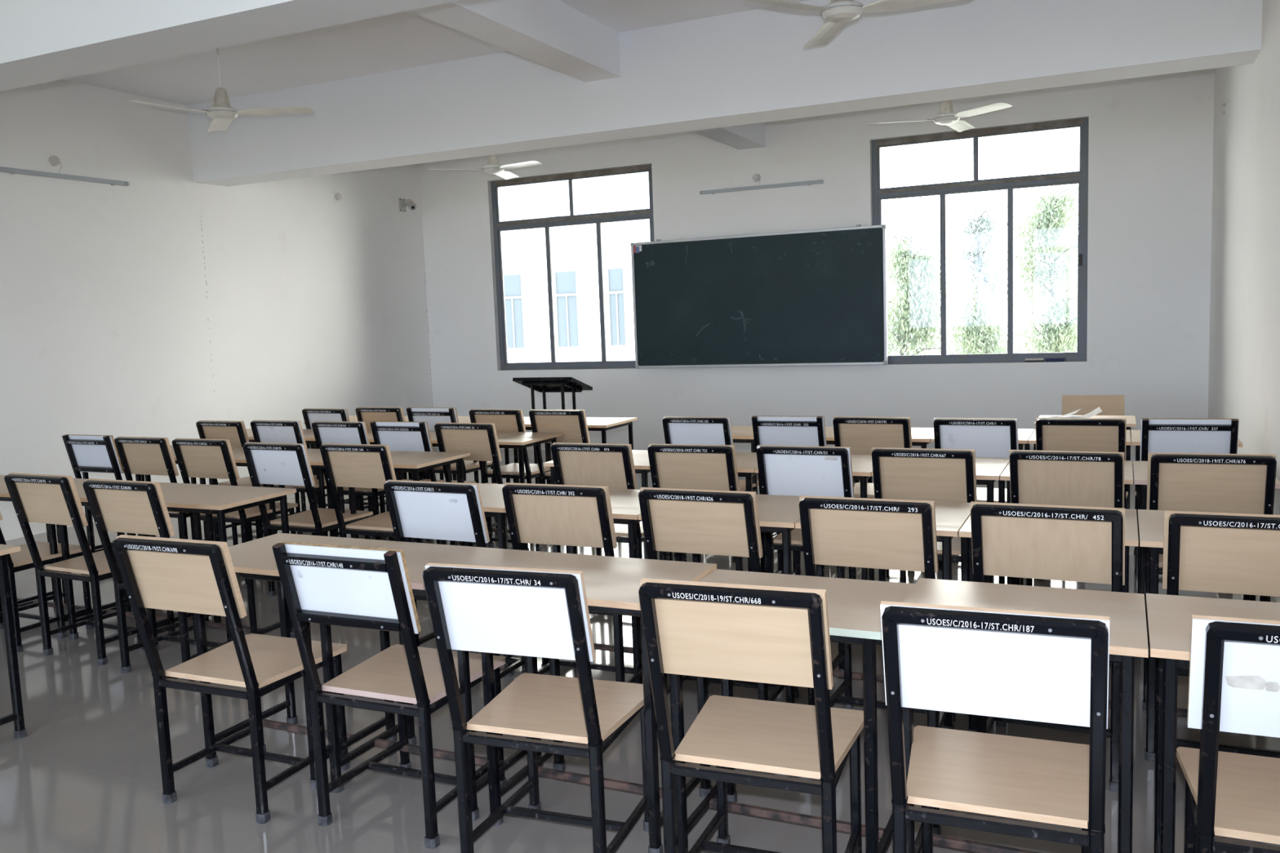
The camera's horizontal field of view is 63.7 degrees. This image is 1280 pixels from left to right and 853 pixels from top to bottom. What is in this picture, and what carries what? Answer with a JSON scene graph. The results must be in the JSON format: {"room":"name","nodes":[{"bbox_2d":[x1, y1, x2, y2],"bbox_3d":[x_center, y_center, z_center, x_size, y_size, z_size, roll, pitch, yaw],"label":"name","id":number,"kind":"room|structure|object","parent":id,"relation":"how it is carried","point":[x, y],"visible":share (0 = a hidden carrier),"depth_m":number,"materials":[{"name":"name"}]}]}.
{"room":"classroom","nodes":[
{"label":"classroom","id":0,"kind":"room"},
{"bbox_2d":[0,79,435,541],"bbox_3d":[-5.776,-0.780,6.711,0.201,3.710,14.190,1,7,25],"label":"wall","id":1,"kind":"structure","parent":0,"point":[160,304],"depth_m":9.54,"materials":[{"name":"white paint"}]},
{"bbox_2d":[0,166,129,186],"bbox_3d":[-4.768,-2.072,8.551,0.044,0.044,1.200,1,7,25],"label":"batten","id":2,"kind":"object","parent":1,"relation":"attached to","point":[12,171],"visible":1,"depth_m":8.53,"materials":[{"name":"grey metal"}]},
{"bbox_2d":[0,0,459,91],"bbox_3d":[-1.748,-2.239,4.776,8.710,0.710,0.385,1,7,25],"label":"beam","id":3,"kind":"structure","parent":1,"relation":"attached to","point":[42,41],"depth_m":5.02,"materials":[{"name":"paint"}]},
{"bbox_2d":[187,0,1262,186],"bbox_3d":[-0.206,-2.647,8.070,8.710,0.710,0.416,1,7,25],"label":"beam","id":4,"kind":"structure","parent":1,"relation":"attached to","point":[752,66],"depth_m":7.48,"materials":[{"name":"paint"}]},
{"bbox_2d":[63,0,808,105],"bbox_3d":[-1.832,-2.648,4.584,9.110,0.150,14.580,1,7,25],"label":"ceiling","id":5,"kind":"structure","parent":0,"point":[406,39],"depth_m":8.07,"materials":[{"name":"paint"}]},
{"bbox_2d":[128,48,315,132],"bbox_3d":[-2.880,-2.516,7.376,1.061,0.619,1.207,-2,6,3],"label":"ceiling fan","id":6,"kind":"object","parent":5,"relation":"hanging from","point":[222,113],"visible":0.84,"depth_m":7.36,"materials":[{"name":"white paint"}]},
{"bbox_2d":[427,154,542,179],"bbox_3d":[-1.503,-2.921,10.698,1.207,0.619,1.061,-1,6,9],"label":"ceiling fan","id":7,"kind":"object","parent":5,"relation":"hanging from","point":[493,166],"visible":0.91,"depth_m":10.51,"materials":[{"name":"white metal"}]},
{"bbox_2d":[408,0,620,82],"bbox_3d":[-0.975,-2.633,6.390,0.303,0.327,3.259,1,7,25],"label":"ceiling beam","id":8,"kind":"structure","parent":5,"relation":"attached to","point":[553,34],"depth_m":6.86,"materials":[{"name":"paint"}]},
{"bbox_2d":[746,0,959,48],"bbox_3d":[1.186,-2.462,5.394,1.061,0.619,1.207,1,7,25],"label":"ceiling fan","id":9,"kind":"object","parent":5,"relation":"hanging from","point":[837,13],"visible":1,"depth_m":5.39,"materials":[{"name":"white metal"}]},
{"bbox_2d":[866,99,1013,132],"bbox_3d":[2.640,-2.878,8.796,1.207,0.619,1.061,1,7,31],"label":"ceiling fan","id":10,"kind":"object","parent":5,"relation":"hanging from","point":[946,116],"visible":0.84,"depth_m":8.64,"materials":[{"name":"white metal"}]},
{"bbox_2d":[0,448,1279,852],"bbox_3d":[-1.685,1.187,4.991,9.110,0.150,14.580,1,7,25],"label":"floor","id":11,"kind":"structure","parent":0,"point":[85,776],"depth_m":3.68,"materials":[{"name":"grey tile"}]},
{"bbox_2d":[0,544,26,739],"bbox_3d":[-2.799,0.876,3.979,0.596,0.766,0.520,1,7,25],"label":"student desk","id":12,"kind":"object","parent":11,"relation":"on","point":[20,731],"visible":1,"depth_m":4.05,"materials":[{"name":"metal"}]},
{"bbox_2d":[0,511,94,653],"bbox_3d":[-3.292,0.659,5.412,0.462,0.932,0.562,1,7,26],"label":"chair","id":13,"kind":"object","parent":11,"relation":"on","point":[22,560],"visible":0.59,"depth_m":5.38,"materials":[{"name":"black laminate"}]},
{"bbox_2d":[0,478,132,638],"bbox_3d":[-3.216,0.709,5.708,0.596,0.766,0.490,1,7,25],"label":"student desk","id":14,"kind":"object","parent":11,"relation":"on","point":[59,594],"visible":0.25,"depth_m":5.51,"materials":[{"name":"metal"}]},
{"bbox_2d":[4,472,177,665],"bbox_3d":[-2.730,0.665,5.161,0.462,0.932,0.562,1,7,26],"label":"chair","id":15,"kind":"object","parent":11,"relation":"on","point":[48,499],"visible":0.89,"depth_m":4.97,"materials":[{"name":"brown wood"}]},
{"bbox_2d":[62,434,182,553],"bbox_3d":[-3.521,0.492,7.076,0.462,0.932,0.563,1,7,26],"label":"chair","id":16,"kind":"object","parent":11,"relation":"on","point":[86,453],"visible":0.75,"depth_m":6.85,"materials":[{"name":"white laminate"}]},
{"bbox_2d":[58,482,209,649],"bbox_3d":[-2.672,0.715,5.455,0.596,0.766,0.490,1,7,25],"label":"student desk","id":17,"kind":"object","parent":11,"relation":"on","point":[166,487],"visible":0.25,"depth_m":5.39,"materials":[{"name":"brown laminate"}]},
{"bbox_2d":[83,478,257,681],"bbox_3d":[-2.179,0.677,4.844,0.462,0.932,0.562,1,7,26],"label":"chair","id":18,"kind":"object","parent":11,"relation":"on","point":[135,507],"visible":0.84,"depth_m":4.65,"materials":[{"name":"brown wood"}]},
{"bbox_2d":[114,436,238,545],"bbox_3d":[-3.029,0.504,6.787,0.462,0.932,0.562,1,7,26],"label":"chair","id":19,"kind":"object","parent":11,"relation":"on","point":[147,455],"visible":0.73,"depth_m":6.56,"materials":[{"name":"brown wood"}]},
{"bbox_2d":[144,446,262,540],"bbox_3d":[-2.989,0.554,7.089,0.596,0.766,0.540,1,7,25],"label":"student desk","id":20,"kind":"object","parent":11,"relation":"on","point":[235,449],"visible":0.02,"depth_m":7.00,"materials":[{"name":"metal"}]},
{"bbox_2d":[140,484,296,650],"bbox_3d":[-2.119,0.721,5.197,0.616,0.766,0.490,1,7,25],"label":"student desk","id":21,"kind":"object","parent":11,"relation":"on","point":[208,500],"visible":0.62,"depth_m":5.13,"materials":[{"name":"laminate"}]},
{"bbox_2d":[111,534,350,824],"bbox_3d":[-1.357,0.789,3.494,0.462,0.932,0.562,0,7,24],"label":"chair","id":22,"kind":"object","parent":11,"relation":"on","point":[169,574],"visible":0.95,"depth_m":3.33,"materials":[{"name":"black wood"}]},
{"bbox_2d":[172,438,297,588],"bbox_3d":[-2.546,0.512,6.534,0.462,0.932,0.562,1,7,26],"label":"chair","id":23,"kind":"object","parent":11,"relation":"on","point":[195,457],"visible":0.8,"depth_m":6.32,"materials":[{"name":"brown wood"}]},
{"bbox_2d":[195,420,302,539],"bbox_3d":[-2.933,0.395,7.778,0.462,0.932,0.562,1,7,27],"label":"chair","id":24,"kind":"object","parent":11,"relation":"on","point":[234,431],"visible":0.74,"depth_m":7.55,"materials":[{"name":"brown wood"}]},
{"bbox_2d":[209,448,328,541],"bbox_3d":[-2.450,0.560,6.837,0.586,0.766,0.540,1,7,25],"label":"student desk","id":25,"kind":"object","parent":11,"relation":"on","point":[239,457],"visible":0.09,"depth_m":6.74,"materials":[{"name":"metal"}]},
{"bbox_2d":[193,533,397,789],"bbox_3d":[-1.266,0.836,3.806,0.580,0.766,0.493,1,7,25],"label":"student desk","id":26,"kind":"object","parent":11,"relation":"on","point":[255,559],"visible":0.46,"depth_m":3.80,"materials":[{"name":"laminate"}]},
{"bbox_2d":[250,420,351,536],"bbox_3d":[-2.477,0.394,7.626,0.462,0.932,0.562,1,7,27],"label":"chair","id":27,"kind":"object","parent":11,"relation":"on","point":[263,431],"visible":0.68,"depth_m":7.39,"materials":[{"name":"white plastic"}]},
{"bbox_2d":[242,442,373,596],"bbox_3d":[-1.958,0.531,6.140,0.462,0.932,0.562,1,7,27],"label":"chair","id":28,"kind":"object","parent":11,"relation":"on","point":[268,463],"visible":0.83,"depth_m":5.95,"materials":[{"name":"white laminate"}]},
{"bbox_2d":[302,429,364,511],"bbox_3d":[-2.539,0.435,8.052,0.596,0.766,0.540,1,7,25],"label":"student desk","id":29,"kind":"object","parent":11,"relation":"on","point":[308,434],"visible":0.07,"depth_m":7.86,"materials":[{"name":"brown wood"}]},
{"bbox_2d":[278,450,396,541],"bbox_3d":[-1.929,0.566,6.594,0.556,0.766,0.540,1,7,25],"label":"student desk","id":30,"kind":"object","parent":11,"relation":"on","point":[316,461],"visible":0.02,"depth_m":6.33,"materials":[{"name":"metal"}]},
{"bbox_2d":[302,408,386,511],"bbox_3d":[-2.414,0.291,8.576,0.462,0.932,0.562,1,7,27],"label":"chair","id":31,"kind":"object","parent":11,"relation":"on","point":[309,415],"visible":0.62,"depth_m":8.34,"materials":[{"name":"white laminate"}]},
{"bbox_2d":[311,421,416,542],"bbox_3d":[-1.948,0.402,7.358,0.462,0.932,0.562,1,7,27],"label":"chair","id":32,"kind":"object","parent":11,"relation":"on","point":[324,432],"visible":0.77,"depth_m":7.13,"materials":[{"name":"white laminate"}]},
{"bbox_2d":[320,443,447,544],"bbox_3d":[-1.448,0.534,5.927,0.462,0.932,0.562,1,7,25],"label":"chair","id":33,"kind":"object","parent":11,"relation":"on","point":[346,465],"visible":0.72,"depth_m":5.73,"materials":[{"name":"brown wood"}]},
{"bbox_2d":[271,541,506,849],"bbox_3d":[-0.770,0.787,3.295,0.462,0.932,0.563,1,7,24],"label":"chair","id":34,"kind":"object","parent":11,"relation":"on","point":[340,585],"visible":0.94,"depth_m":3.11,"materials":[{"name":"black metal"}]},
{"bbox_2d":[355,406,444,506],"bbox_3d":[-1.957,0.282,8.494,0.462,0.932,0.562,1,7,27],"label":"chair","id":35,"kind":"object","parent":11,"relation":"on","point":[366,415],"visible":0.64,"depth_m":8.25,"materials":[{"name":"brown wood"}]},
{"bbox_2d":[348,450,470,546],"bbox_3d":[-1.417,0.572,6.355,0.566,0.766,0.540,1,7,25],"label":"student desk","id":36,"kind":"object","parent":11,"relation":"on","point":[414,462],"visible":0.26,"depth_m":6.23,"materials":[{"name":"laminate"}]},
{"bbox_2d":[369,421,475,544],"bbox_3d":[-1.493,0.403,7.182,0.462,0.932,0.563,1,7,26],"label":"chair","id":37,"kind":"object","parent":11,"relation":"on","point":[403,436],"visible":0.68,"depth_m":6.93,"materials":[{"name":"white laminate"}]},
{"bbox_2d":[319,541,544,821],"bbox_3d":[-0.711,0.842,3.547,0.638,0.766,0.493,1,7,25],"label":"student desk","id":38,"kind":"object","parent":11,"relation":"on","point":[417,555],"visible":0.41,"depth_m":3.50,"materials":[{"name":"laminate"}]},
{"bbox_2d":[406,407,493,483],"bbox_3d":[-1.490,0.290,8.251,0.462,0.932,0.563,1,7,27],"label":"chair","id":39,"kind":"object","parent":11,"relation":"on","point":[433,415],"visible":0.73,"depth_m":8.04,"materials":[{"name":"white plastic"}]},
{"bbox_2d":[383,480,549,692],"bbox_3d":[-0.726,0.662,4.458,0.462,0.932,0.562,1,7,26],"label":"chair","id":40,"kind":"object","parent":11,"relation":"on","point":[435,510],"visible":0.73,"depth_m":4.22,"materials":[{"name":"white plastic"}]},
{"bbox_2d":[404,482,560,676],"bbox_3d":[-0.728,0.700,4.891,0.596,0.766,0.565,1,7,25],"label":"student desk","id":41,"kind":"object","parent":11,"relation":"on","point":[491,495],"visible":0.15,"depth_m":4.63,"materials":[{"name":"laminate"}]},
{"bbox_2d":[434,422,541,551],"bbox_3d":[-1.001,0.415,6.891,0.462,0.932,0.562,1,7,27],"label":"chair","id":42,"kind":"object","parent":11,"relation":"on","point":[480,440],"visible":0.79,"depth_m":6.66,"materials":[{"name":"brown wood"}]},
{"bbox_2d":[468,408,550,483],"bbox_3d":[-0.937,0.309,7.864,0.462,0.932,0.562,1,7,27],"label":"chair","id":43,"kind":"object","parent":11,"relation":"on","point":[504,420],"visible":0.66,"depth_m":7.63,"materials":[{"name":"brown wood"}]},
{"bbox_2d":[456,431,562,551],"bbox_3d":[-0.926,0.453,7.299,0.596,0.766,0.540,1,7,25],"label":"student desk","id":44,"kind":"object","parent":11,"relation":"on","point":[514,440],"visible":0.28,"depth_m":7.12,"materials":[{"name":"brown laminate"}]},
{"bbox_2d":[422,562,648,852],"bbox_3d":[-0.257,0.804,2.953,0.462,0.932,0.562,0,6,21],"label":"chair","id":45,"kind":"object","parent":11,"relation":"on","point":[544,613],"visible":0.99,"depth_m":2.78,"materials":[{"name":"black metal"}]},
{"bbox_2d":[512,377,592,484],"bbox_3d":[-0.795,0.053,9.651,0.620,1.055,0.410,1,7,25],"label":"lectern","id":46,"kind":"object","parent":11,"relation":"on","point":[542,384],"visible":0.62,"depth_m":9.55,"materials":[{"name":"black metal"}]},
{"bbox_2d":[528,408,590,484],"bbox_3d":[-0.465,0.315,7.641,0.462,0.932,0.562,1,7,27],"label":"chair","id":47,"kind":"object","parent":11,"relation":"on","point":[572,424],"visible":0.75,"depth_m":7.40,"materials":[{"name":"brown wood"}]},
{"bbox_2d":[502,482,642,683],"bbox_3d":[-0.214,0.663,4.266,0.462,0.932,0.562,1,7,24],"label":"chair","id":48,"kind":"object","parent":11,"relation":"on","point":[570,515],"visible":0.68,"depth_m":4.04,"materials":[{"name":"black wood"}]},
{"bbox_2d":[546,417,637,484],"bbox_3d":[-0.384,0.337,8.198,0.576,0.766,0.560,1,7,25],"label":"student desk","id":49,"kind":"object","parent":11,"relation":"on","point":[594,424],"visible":0.2,"depth_m":8.06,"materials":[{"name":"laminate"}]},
{"bbox_2d":[504,488,683,684],"bbox_3d":[-0.166,0.707,4.628,0.636,0.766,0.565,1,7,25],"label":"student desk","id":50,"kind":"object","parent":11,"relation":"on","point":[625,506],"visible":0.15,"depth_m":4.31,"materials":[{"name":"laminate"}]},
{"bbox_2d":[480,551,716,852],"bbox_3d":[-0.130,0.848,3.276,0.636,0.766,0.493,1,7,25],"label":"student desk","id":51,"kind":"object","parent":11,"relation":"on","point":[611,584],"visible":0.56,"depth_m":3.22,"materials":[{"name":"laminate"}]},
{"bbox_2d":[551,442,672,621],"bbox_3d":[-0.128,0.524,5.548,0.462,0.932,0.562,1,7,26],"label":"chair","id":52,"kind":"object","parent":11,"relation":"on","point":[603,464],"visible":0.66,"depth_m":5.31,"materials":[{"name":"brown wood"}]},
{"bbox_2d":[543,449,687,561],"bbox_3d":[-0.111,0.557,6.020,0.656,0.766,0.600,1,7,25],"label":"student desk","id":53,"kind":"object","parent":11,"relation":"on","point":[641,459],"visible":0.17,"depth_m":5.83,"materials":[{"name":"laminate"}]},
{"bbox_2d":[647,443,764,573],"bbox_3d":[0.370,0.526,5.349,0.462,0.932,0.562,1,7,25],"label":"chair","id":54,"kind":"object","parent":11,"relation":"on","point":[675,466],"visible":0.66,"depth_m":5.11,"materials":[{"name":"brown wood"}]},
{"bbox_2d":[662,416,758,562],"bbox_3d":[0.479,0.376,6.723,0.462,0.932,0.562,1,7,27],"label":"chair","id":55,"kind":"object","parent":11,"relation":"on","point":[695,430],"visible":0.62,"depth_m":6.48,"materials":[{"name":"white laminate"}]},
{"bbox_2d":[648,452,782,573],"bbox_3d":[0.460,0.563,5.754,0.596,0.766,0.600,1,7,25],"label":"student desk","id":56,"kind":"object","parent":11,"relation":"on","point":[747,462],"visible":0.09,"depth_m":5.52,"materials":[{"name":"laminate"}]},
{"bbox_2d":[638,487,798,701],"bbox_3d":[0.328,0.668,4.024,0.462,0.932,0.562,1,7,26],"label":"chair","id":57,"kind":"object","parent":11,"relation":"on","point":[689,521],"visible":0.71,"depth_m":3.79,"materials":[{"name":"brown wood"}]},
{"bbox_2d":[638,494,824,703],"bbox_3d":[0.423,0.713,4.354,0.656,0.766,0.565,1,7,25],"label":"student desk","id":58,"kind":"object","parent":11,"relation":"on","point":[776,513],"visible":0.1,"depth_m":4.05,"materials":[{"name":"laminate"}]},
{"bbox_2d":[731,426,757,494],"bbox_3d":[0.691,0.410,7.121,0.476,0.766,0.590,1,7,25],"label":"student desk","id":59,"kind":"object","parent":11,"relation":"on","point":[741,434],"visible":0.08,"depth_m":6.80,"materials":[{"name":"laminate"}]},
{"bbox_2d":[638,577,863,852],"bbox_3d":[0.320,0.809,2.696,0.462,0.932,0.562,0,7,22],"label":"chair","id":60,"kind":"object","parent":11,"relation":"on","point":[746,633],"visible":1,"depth_m":2.52,"materials":[{"name":"brown wood"}]},
{"bbox_2d":[751,415,826,538],"bbox_3d":[1.026,0.372,6.568,0.462,0.932,0.563,1,7,26],"label":"chair","id":61,"kind":"object","parent":11,"relation":"on","point":[774,430],"visible":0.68,"depth_m":6.32,"materials":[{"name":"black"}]},
{"bbox_2d":[669,568,915,852],"bbox_3d":[0.444,0.863,2.996,0.633,0.752,0.493,1,7,25],"label":"student desk","id":62,"kind":"object","parent":11,"relation":"on","point":[854,612],"visible":0.47,"depth_m":2.91,"materials":[{"name":"laminate"}]},
{"bbox_2d":[755,444,875,580],"bbox_3d":[0.894,0.529,5.125,0.462,0.932,0.562,1,7,26],"label":"chair","id":63,"kind":"object","parent":11,"relation":"on","point":[783,470],"visible":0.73,"depth_m":4.90,"materials":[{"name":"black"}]},
{"bbox_2d":[755,454,889,582],"bbox_3d":[1.004,0.569,5.500,0.596,0.766,0.600,1,7,25],"label":"student desk","id":64,"kind":"object","parent":11,"relation":"on","point":[862,465],"visible":0.12,"depth_m":5.26,"materials":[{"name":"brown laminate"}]},
{"bbox_2d":[832,416,914,572],"bbox_3d":[1.483,0.381,6.315,0.462,0.932,0.562,1,7,26],"label":"chair","id":65,"kind":"object","parent":11,"relation":"on","point":[860,434],"visible":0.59,"depth_m":6.08,"materials":[{"name":"brown wood"}]},
{"bbox_2d":[799,495,955,728],"bbox_3d":[0.879,0.679,3.723,0.462,0.932,0.562,1,7,26],"label":"chair","id":66,"kind":"object","parent":11,"relation":"on","point":[900,535],"visible":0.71,"depth_m":3.49,"materials":[{"name":"brown wood"}]},
{"bbox_2d":[795,501,970,729],"bbox_3d":[0.994,0.719,4.087,0.596,0.766,0.565,1,7,25],"label":"student desk","id":67,"kind":"object","parent":11,"relation":"on","point":[950,517],"visible":0.27,"depth_m":3.99,"materials":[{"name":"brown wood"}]},
{"bbox_2d":[853,427,933,486],"bbox_3d":[1.658,0.420,6.670,0.531,0.766,0.590,1,7,25],"label":"student desk","id":68,"kind":"object","parent":11,"relation":"on","point":[922,437],"visible":0.09,"depth_m":6.45,"materials":[{"name":"laminate"}]},
{"bbox_2d":[871,447,977,582],"bbox_3d":[1.391,0.536,4.884,0.462,0.932,0.562,1,7,26],"label":"chair","id":69,"kind":"object","parent":11,"relation":"on","point":[943,475],"visible":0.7,"depth_m":4.65,"materials":[{"name":"brown wood"}]},
{"bbox_2d":[871,457,1009,583],"bbox_3d":[1.547,0.575,5.247,0.596,0.766,0.600,1,7,25],"label":"student desk","id":70,"kind":"object","parent":11,"relation":"on","point":[988,470],"visible":0.2,"depth_m":5.06,"materials":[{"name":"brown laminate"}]},
{"bbox_2d":[933,417,1018,575],"bbox_3d":[2.004,0.391,6.034,0.462,0.932,0.562,1,7,27],"label":"chair","id":71,"kind":"object","parent":11,"relation":"on","point":[989,437],"visible":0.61,"depth_m":5.79,"materials":[{"name":"white laminate"}]},
{"bbox_2d":[930,428,1035,554],"bbox_3d":[2.152,0.426,6.439,0.551,0.766,0.590,1,7,25],"label":"student desk","id":72,"kind":"object","parent":11,"relation":"on","point":[1024,434],"visible":0.19,"depth_m":6.26,"materials":[{"name":"laminate"}]},
{"bbox_2d":[880,600,1109,852],"bbox_3d":[0.843,0.818,2.417,0.462,0.932,0.562,0,7,23],"label":"chair","id":73,"kind":"object","parent":11,"relation":"on","point":[1035,666],"visible":1,"depth_m":2.23,"materials":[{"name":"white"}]},
{"bbox_2d":[902,577,1148,852],"bbox_3d":[1.012,0.861,2.748,0.598,0.766,0.493,1,7,25],"label":"student desk","id":74,"kind":"object","parent":11,"relation":"on","point":[1128,637],"visible":0.58,"depth_m":2.71,"materials":[{"name":"laminate"}]},
{"bbox_2d":[969,501,1124,792],"bbox_3d":[1.396,0.683,3.491,0.462,0.932,0.562,1,7,26],"label":"chair","id":75,"kind":"object","parent":11,"relation":"on","point":[1075,544],"visible":0.71,"depth_m":3.26,"materials":[{"name":"brown wood"}]},
{"bbox_2d":[959,508,1138,732],"bbox_3d":[1.529,0.725,3.838,0.576,0.766,0.565,1,7,25],"label":"student desk","id":76,"kind":"object","parent":11,"relation":"on","point":[1131,539],"visible":0.14,"depth_m":3.68,"materials":[{"name":"laminate"}]},
{"bbox_2d":[1008,449,1124,586],"bbox_3d":[1.933,0.541,4.636,0.462,0.932,0.562,1,7,27],"label":"chair","id":77,"kind":"object","parent":11,"relation":"on","point":[1049,477],"visible":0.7,"depth_m":4.39,"materials":[{"name":"brown wood"}]},
{"bbox_2d":[1000,460,1133,585],"bbox_3d":[2.075,0.581,5.000,0.561,0.766,0.600,1,7,25],"label":"student desk","id":78,"kind":"object","parent":11,"relation":"on","point":[1128,474],"visible":0.09,"depth_m":4.82,"materials":[{"name":"laminate"}]},
{"bbox_2d":[1035,417,1128,580],"bbox_3d":[2.508,0.392,5.843,0.462,0.932,0.562,1,7,26],"label":"chair","id":79,"kind":"object","parent":11,"relation":"on","point":[1069,434],"visible":0.27,"depth_m":5.59,"materials":[{"name":"brown wood"}]},
{"bbox_2d":[1034,415,1136,509],"bbox_3d":[3.030,0.332,7.011,0.610,0.766,0.520,1,7,25],"label":"table","id":80,"kind":"object","parent":11,"relation":"on","point":[1131,420],"visible":0.14,"depth_m":6.71,"materials":[{"name":"laminate"}]},
{"bbox_2d":[1062,395,1124,415],"bbox_3d":[3.318,0.215,7.570,0.439,0.858,0.534,1,7,25],"label":"cardboard box","id":81,"kind":"object","parent":11,"relation":"on","point":[1109,405],"visible":0.21,"depth_m":7.71,"materials":[{"name":"brown cardboard"}]},
{"bbox_2d":[1130,430,1242,574],"bbox_3d":[3.145,0.437,5.976,0.541,0.766,0.590,1,7,25],"label":"student desk","id":82,"kind":"object","parent":11,"relation":"on","point":[1135,434],"visible":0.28,"depth_m":5.86,"materials":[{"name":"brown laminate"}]},
{"bbox_2d":[1135,417,1239,496],"bbox_3d":[2.980,0.395,5.644,0.462,0.932,0.563,0,7,24],"label":"chair","id":83,"kind":"object","parent":11,"relation":"on","point":[1210,436],"visible":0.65,"depth_m":5.39,"materials":[{"name":"white laminate"}]},
{"bbox_2d":[1137,509,1270,762],"bbox_3d":[2.063,0.731,3.589,0.596,0.766,0.565,1,7,25],"label":"student desk","id":84,"kind":"object","parent":11,"relation":"on","point":[1150,522],"visible":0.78,"depth_m":3.49,"materials":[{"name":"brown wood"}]},
{"bbox_2d":[1133,461,1279,602],"bbox_3d":[2.587,0.587,4.761,0.561,0.766,0.600,1,7,25],"label":"student desk","id":85,"kind":"object","parent":11,"relation":"on","point":[1140,468],"visible":0.2,"depth_m":4.62,"materials":[{"name":"metal"}]},
{"bbox_2d":[1146,452,1276,601],"bbox_3d":[2.417,0.546,4.416,0.462,0.932,0.562,0,7,24],"label":"chair","id":86,"kind":"object","parent":11,"relation":"on","point":[1231,483],"visible":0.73,"depth_m":4.17,"materials":[{"name":"beige wood"}]},
{"bbox_2d":[1146,593,1279,852],"bbox_3d":[1.567,0.866,2.498,0.611,0.766,0.493,1,7,25],"label":"student desk","id":87,"kind":"object","parent":11,"relation":"on","point":[1169,617],"visible":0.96,"depth_m":2.51,"materials":[{"name":"laminate"}]},
{"bbox_2d":[1162,510,1279,758],"bbox_3d":[1.893,0.691,3.240,0.464,0.932,0.562,1,7,25],"label":"chair","id":88,"kind":"object","parent":11,"relation":"on","point":[1225,553],"visible":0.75,"depth_m":3.04,"materials":[{"name":"beige wood"}]},
{"bbox_2d":[1176,614,1279,852],"bbox_3d":[1.432,0.816,2.227,0.476,0.932,0.562,0,7,24],"label":"chair","id":89,"kind":"object","parent":11,"relation":"on","point":[1234,677],"visible":0.99,"depth_m":2.09,"materials":[{"name":"white plastic"}]},
{"bbox_2d":[418,68,1214,463],"bbox_3d":[1.280,-1.535,11.282,9.110,3.710,0.150,1,7,25],"label":"wall","id":90,"kind":"structure","parent":0,"point":[1150,138],"depth_m":10.65,"materials":[{"name":"white paint"}]},
{"bbox_2d":[490,164,654,370],"bbox_3d":[-0.781,-1.832,12.215,2.180,2.300,0.090,1,7,25],"label":"window","id":91,"kind":"structure","parent":90,"relation":"in","point":[597,219],"depth_m":12.29,"materials":[{"name":"grey metal"}]},
{"bbox_2d":[690,122,765,149],"bbox_3d":[0.542,-3.004,9.634,0.303,0.387,3.110,1,7,25],"label":"beam","id":92,"kind":"structure","parent":90,"relation":"attached to","point":[752,135],"depth_m":10.49,"materials":[{"name":"paint"}]},
{"bbox_2d":[630,224,888,368],"bbox_3d":[1.232,-1.373,11.182,2.876,1.448,0.056,1,7,25],"label":"chalkboard","id":93,"kind":"object","parent":90,"relation":"attached to","point":[814,297],"visible":1,"depth_m":11.12,"materials":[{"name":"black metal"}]},
{"bbox_2d":[699,179,823,194],"bbox_3d":[1.285,-2.563,11.043,1.380,0.044,0.044,1,7,25],"label":"batten","id":94,"kind":"object","parent":90,"relation":"attached to","point":[818,181],"visible":1,"depth_m":11.02,"materials":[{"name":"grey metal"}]},
{"bbox_2d":[871,117,1088,364],"bbox_3d":[3.356,-1.786,10.285,2.050,2.300,0.090,1,7,25],"label":"window","id":95,"kind":"structure","parent":90,"relation":"in","point":[1080,177],"depth_m":10.20,"materials":[{"name":"grey metal"}]},
{"bbox_2d":[887,337,1075,355],"bbox_3d":[34.947,-3.916,74.819,240.000,0.300,155.000,1,7,25],"label":"ground","id":96,"kind":"structure","parent":0,"point":[1015,342],"depth_m":123.48,"materials":[{"name":"green plant"}]},
{"bbox_2d":[540,214,564,362],"bbox_3d":[-1.769,-0.919,22.933,0.655,7.465,0.120,1,7,25],"label":"street lamp","id":97,"kind":"object","parent":96,"relation":"on","point":[543,228],"visible":0.46,"depth_m":22.82,"materials":[{"name":"grey metal"}]},
{"bbox_2d":[498,172,649,362],"bbox_3d":[-6.934,-3.433,38.870,22.900,9.500,9.500,1,7,25],"label":"building","id":98,"kind":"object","parent":96,"relation":"on","point":[574,252],"visible":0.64,"depth_m":31.48,"materials":[{"name":"white"}]},
{"bbox_2d":[886,217,960,355],"bbox_3d":[5.397,-0.685,20.744,2.660,6.929,3.040,-2,6,2],"label":"tree","id":99,"kind":"object","parent":96,"relation":"on","point":[917,283],"visible":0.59,"depth_m":20.21,"materials":[{"name":"green plant"}]},
{"bbox_2d":[922,192,1028,355],"bbox_3d":[7.800,-1.528,24.081,2.440,7.717,2.894,-2,6,0],"label":"tree","id":100,"kind":"object","parent":96,"relation":"on","point":[979,260],"visible":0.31,"depth_m":23.61,"materials":[{"name":"green plant"}]},
{"bbox_2d":[935,268,1034,355],"bbox_3d":[6.402,-0.004,19.259,2.463,5.828,2.670,-4,6,-15],"label":"tree","id":101,"kind":"object","parent":96,"relation":"on","point":[979,325],"visible":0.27,"depth_m":18.89,"materials":[{"name":"green plant"}]},
{"bbox_2d":[994,183,1078,353],"bbox_3d":[8.140,-1.123,20.416,2.695,7.649,2.911,3,8,40],"label":"tree","id":102,"kind":"object","parent":96,"relation":"on","point":[1042,261],"visible":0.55,"depth_m":20.05,"materials":[{"name":"green plant"}]},
{"bbox_2d":[1208,0,1279,602],"bbox_3d":[2.297,-0.691,2.945,0.200,3.710,14.190,1,7,25],"label":"wall","id":103,"kind":"structure","parent":0,"point":[1244,380],"depth_m":6.59,"materials":[{"name":"white paint"}]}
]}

